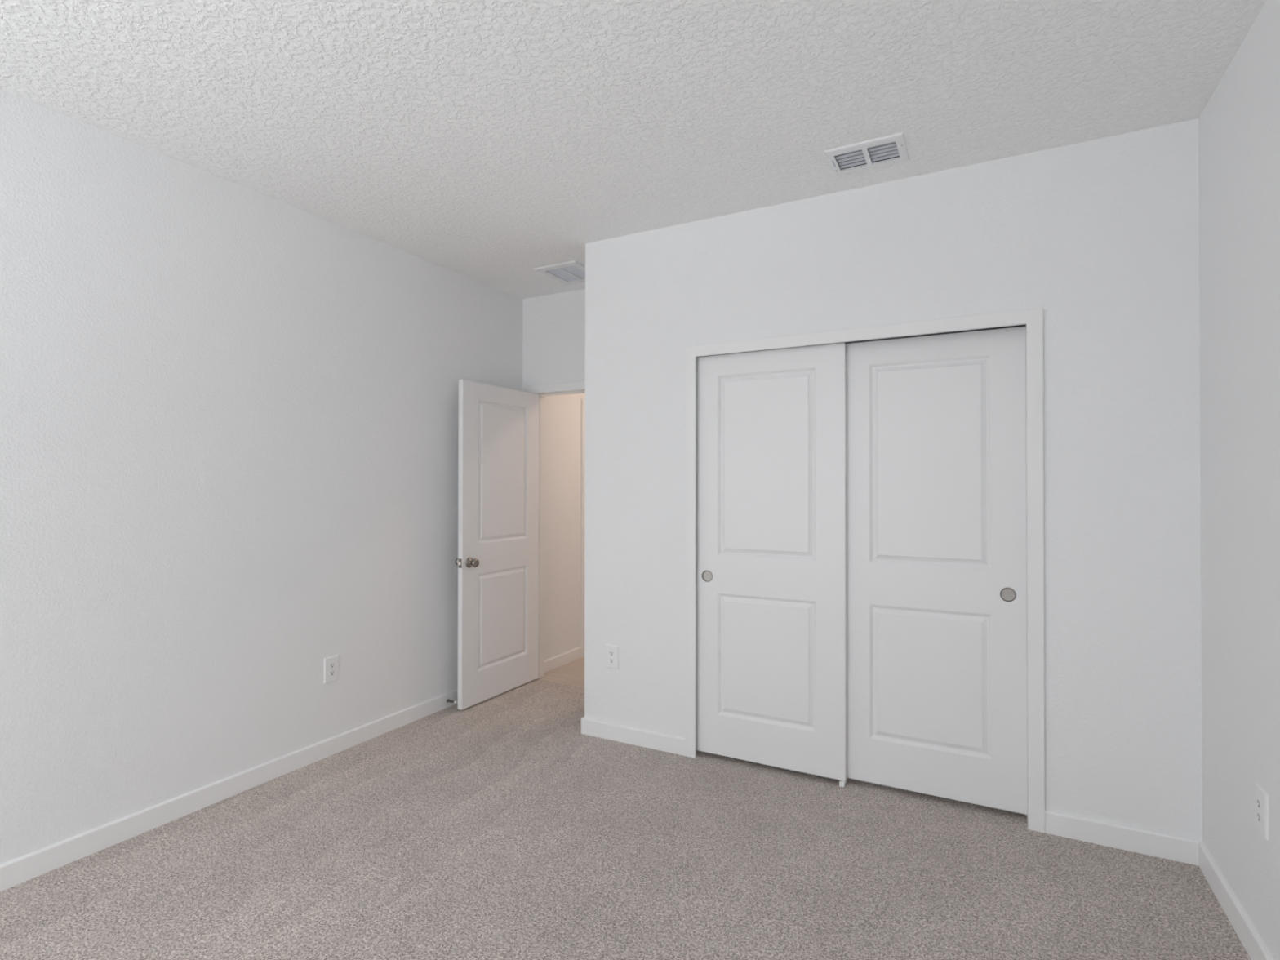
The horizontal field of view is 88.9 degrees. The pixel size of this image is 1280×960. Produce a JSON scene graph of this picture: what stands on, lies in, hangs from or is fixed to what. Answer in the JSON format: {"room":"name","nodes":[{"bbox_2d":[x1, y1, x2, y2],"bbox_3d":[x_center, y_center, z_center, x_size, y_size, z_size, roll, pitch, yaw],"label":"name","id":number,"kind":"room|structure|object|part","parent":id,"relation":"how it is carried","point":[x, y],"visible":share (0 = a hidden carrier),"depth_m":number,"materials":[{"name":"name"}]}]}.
{"room":"empty bedroom","nodes":[
{"label":"empty bedroom","id":0,"kind":"room"},
{"bbox_2d":[0,88,522,864],"bbox_3d":[-2.124,0.033,2.480,0.115,2.743,5.417,0,0,28],"label":"wall","id":1,"kind":"structure","parent":0,"point":[229,411],"depth_m":2.79,"materials":[{"name":"white paint"}]},
{"bbox_2d":[0,688,457,891],"bbox_3d":[-2.069,1.361,2.440,0.014,0.087,5.187,0,0,28],"label":"baseboard","id":2,"kind":"structure","parent":1,"relation":"attached to","point":[15,872],"depth_m":2.76,"materials":[{"name":"white wood"}]},
{"bbox_2d":[324,654,337,683],"bbox_3d":[-1.587,0.973,3.353,0.009,0.128,0.080,0,0,28],"label":"wall outlet","id":3,"kind":"object","parent":1,"relation":"attached to","point":[331,664],"visible":1,"depth_m":3.35,"materials":[{"name":"white plastic"}]},
{"bbox_2d":[328,670,334,675],"bbox_3d":[-1.584,0.993,3.352,0.003,0.028,0.034,0,0,28],"label":"receptacle","id":4,"kind":"object","parent":3,"relation":"attached to","point":[331,673],"depth_m":3.35,"materials":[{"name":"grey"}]},
{"bbox_2d":[328,662,334,668],"bbox_3d":[-1.584,0.954,3.352,0.003,0.028,0.034,0,0,28],"label":"receptacle","id":5,"kind":"object","parent":3,"relation":"attached to","point":[331,664],"depth_m":3.35,"materials":[{"name":"grey plastic"}]},
{"bbox_2d":[446,698,457,703],"bbox_3d":[-1.166,1.375,4.047,0.074,0.021,0.021,0,0,28],"label":"door stop","id":6,"kind":"object","parent":1,"relation":"attached to","point":[447,700],"visible":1,"depth_m":4.04,"materials":[{"name":"silver metal"}]},
{"bbox_2d":[522,288,585,391],"bbox_3d":[-0.125,0.059,4.420,1.595,2.761,0.115,0,0,28],"label":"wall","id":7,"kind":"structure","parent":0,"point":[553,325],"depth_m":4.62,"materials":[{"name":"white paint"}]},
{"bbox_2d":[455,379,539,710],"bbox_3d":[-0.920,0.398,4.332,0.167,2.022,0.784,0,0,29],"label":"door","id":8,"kind":"structure","parent":7,"relation":"in","point":[497,561],"depth_m":4.26,"materials":[{"name":"white paint"}]},
{"bbox_3d":[-1.103,0.511,3.997,0.025,0.057,0.002,0,0,29],"label":"latch plate","id":9,"kind":"part","parent":8,"relation":"part of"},
{"bbox_3d":[-1.029,0.511,4.026,0.066,0.065,0.065,0,0,29],"label":"knob","id":10,"kind":"part","parent":8,"relation":"part of","materials":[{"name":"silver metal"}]},
{"bbox_2d":[526,381,585,679],"bbox_3d":[-0.392,0.380,4.549,0.898,2.119,0.133,0,0,28],"label":"door frame","id":11,"kind":"structure","parent":7,"relation":"attached to","point":[541,428],"depth_m":4.73,"materials":[{"name":"white wood"}]},
{"bbox_2d":[544,392,585,660],"bbox_3d":[-0.270,0.070,5.863,0.115,2.761,2.298,0,0,28],"label":"wall","id":12,"kind":"structure","parent":0,"point":[562,413],"depth_m":5.11,"materials":[{"name":"white paint"}]},
{"bbox_2d":[544,646,582,672],"bbox_3d":[-0.616,1.400,5.066,0.014,0.087,0.585,0,0,28],"label":"baseboard","id":13,"kind":"structure","parent":12,"relation":"attached to","point":[557,661],"depth_m":5.08,"materials":[{"name":"white wood"}]},
{"bbox_2d":[581,399,585,657],"bbox_3d":[-0.266,0.394,5.727,0.018,2.110,0.894,0,0,28],"label":"door frame","id":14,"kind":"structure","parent":12,"relation":"attached to","point":[583,401],"depth_m":5.34,"materials":[{"name":"white wood"}]},
{"bbox_2d":[0,656,1250,959],"bbox_3d":[0.087,1.448,2.594,3.906,0.080,7.715,0,0,28],"label":"floor","id":15,"kind":"structure","parent":0,"point":[495,828],"depth_m":2.33,"materials":[{"name":"beige carpet"}]},
{"bbox_2d":[839,777,848,786],"bbox_3d":[0.949,1.400,3.037,0.022,0.024,0.088,0,0,28],"label":"guide","id":16,"kind":"object","parent":15,"relation":"on","point":[842,784],"visible":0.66,"depth_m":3.00,"materials":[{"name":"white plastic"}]},
{"bbox_2d":[0,0,1266,298],"bbox_3d":[0.091,-1.385,2.616,3.906,0.100,7.715,0,0,28],"label":"ceiling","id":17,"kind":"structure","parent":0,"point":[488,142],"depth_m":2.24,"materials":[{"name":"white paint"}]},
{"bbox_2d":[533,260,585,284],"bbox_3d":[-0.444,-1.366,4.169,0.314,0.106,0.359,0,0,28],"label":"ceiling vent","id":18,"kind":"object","parent":17,"relation":"in","point":[571,272],"visible":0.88,"depth_m":4.14,"materials":[{"name":"white metal"}]},
{"bbox_2d":[824,132,909,175],"bbox_3d":[0.932,-1.375,2.675,0.299,0.107,0.233,0,0,28],"label":"ceiling vent","id":19,"kind":"object","parent":17,"relation":"in","point":[868,153],"visible":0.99,"depth_m":2.67,"materials":[{"name":"white metal"}]},
{"bbox_2d":[584,118,1202,840],"bbox_3d":[0.902,0.041,3.075,2.681,2.743,0.115,0,0,28],"label":"wall","id":20,"kind":"structure","parent":0,"point":[1101,235],"depth_m":2.62,"materials":[{"name":"white paint"}]},
{"bbox_2d":[605,644,618,669],"bbox_3d":[-0.153,0.966,3.557,0.080,0.128,0.009,0,0,28],"label":"wall outlet","id":21,"kind":"object","parent":20,"relation":"attached to","point":[611,651],"visible":1,"depth_m":3.55,"materials":[{"name":"white plastic"}]},
{"bbox_2d":[608,657,614,663],"bbox_3d":[-0.154,0.985,3.555,0.034,0.028,0.003,0,0,28],"label":"receptacle","id":22,"kind":"object","parent":21,"relation":"attached to","point":[611,660],"depth_m":3.55,"materials":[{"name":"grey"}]},
{"bbox_2d":[608,650,614,656],"bbox_3d":[-0.154,0.946,3.555,0.034,0.028,0.003,0,0,28],"label":"receptacle","id":23,"kind":"object","parent":21,"relation":"attached to","point":[611,653],"depth_m":3.55,"materials":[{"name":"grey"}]},
{"bbox_2d":[581,717,684,755],"bbox_3d":[-0.046,1.371,3.495,0.632,0.087,0.014,0,0,28],"label":"baseboard","id":24,"kind":"structure","parent":20,"relation":"attached to","point":[675,744],"depth_m":3.48,"materials":[{"name":"white wood"}]},
{"bbox_2d":[696,324,1026,358],"bbox_3d":[0.945,-0.653,3.059,1.492,0.019,0.093,0,0,28],"label":"door track","id":25,"kind":"object","parent":20,"relation":"attached to","point":[1017,326],"visible":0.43,"depth_m":2.92,"materials":[{"name":"grey metal"}]},
{"bbox_2d":[697,342,846,781],"bbox_3d":[0.627,0.377,3.194,0.738,2.019,0.037,0,0,28],"label":"door","id":26,"kind":"structure","parent":25,"relation":"hanging from","point":[771,424],"depth_m":3.17,"materials":[{"name":"white paint"}]},
{"bbox_3d":[0.345,0.490,3.329,0.060,0.060,0.012,0,0,28],"label":"finger pull","id":27,"kind":"part","parent":26,"relation":"part of","materials":[{"name":"silver metal"}]},
{"bbox_2d":[703,571,711,580],"bbox_3d":[0.347,0.490,3.333,0.049,0.049,0.003,0,0,28],"label":"cup","id":28,"kind":"object","parent":26,"relation":"on","point":[707,575],"depth_m":3.33,"materials":[{"name":"silver metal"}]},
{"bbox_2d":[845,326,1027,814],"bbox_3d":[1.278,0.373,2.894,0.753,2.023,0.037,0,0,28],"label":"door","id":29,"kind":"structure","parent":25,"relation":"hanging from","point":[936,563],"depth_m":2.86,"materials":[{"name":"white paint"}]},
{"bbox_3d":[1.545,0.481,2.737,0.060,0.060,0.012,0,0,28],"label":"finger pull","id":30,"kind":"part","parent":29,"relation":"part of","materials":[{"name":"silver metal"}]},
{"bbox_2d":[1001,588,1014,599],"bbox_3d":[1.547,0.481,2.741,0.049,0.049,0.003,0,0,28],"label":"cup","id":31,"kind":"object","parent":29,"relation":"on","point":[1006,593],"depth_m":2.74,"materials":[{"name":"silver metal"}]},
{"bbox_2d":[684,307,1044,832],"bbox_3d":[0.927,0.361,2.983,1.570,2.102,0.018,0,0,28],"label":"door frame","id":32,"kind":"structure","parent":20,"relation":"attached to","point":[1033,318],"depth_m":2.67,"materials":[{"name":"white wood"}]},
{"bbox_2d":[1044,809,1203,866],"bbox_3d":[1.837,1.365,2.494,0.492,0.087,0.014,0,0,28],"label":"baseboard","id":33,"kind":"structure","parent":20,"relation":"attached to","point":[1184,850],"depth_m":2.49,"materials":[{"name":"white wood"}]},
{"bbox_2d":[1198,0,1279,959],"bbox_3d":[1.200,0.023,0.656,0.115,2.743,5.316,0,0,28],"label":"wall","id":34,"kind":"structure","parent":0,"point":[1239,124],"depth_m":2.00,"materials":[{"name":"white paint"}]},
{"bbox_2d":[1198,842,1274,959],"bbox_3d":[0.997,1.349,0.404,0.014,0.087,4.468,0,0,28],"label":"baseboard","id":35,"kind":"structure","parent":34,"relation":"attached to","point":[1254,945],"depth_m":2.05,"materials":[{"name":"white wood"}]},
{"bbox_2d":[1254,782,1268,840],"bbox_3d":[1.772,0.944,1.860,0.009,0.128,0.080,0,0,28],"label":"wall outlet","id":36,"kind":"object","parent":34,"relation":"attached to","point":[1261,797],"visible":1,"depth_m":1.85,"materials":[{"name":"white plastic"}]},
{"bbox_2d":[1257,811,1262,823],"bbox_3d":[1.769,0.964,1.861,0.003,0.028,0.034,0,0,28],"label":"receptacle","id":37,"kind":"object","parent":36,"relation":"attached to","point":[1259,813],"depth_m":1.86,"materials":[{"name":"grey plastic"}]},
{"bbox_2d":[1257,797,1262,809],"bbox_3d":[1.769,0.925,1.862,0.003,0.028,0.034,0,0,28],"label":"receptacle","id":38,"kind":"object","parent":36,"relation":"attached to","point":[1259,799],"depth_m":1.86,"materials":[{"name":"grey plastic"}]}
]}

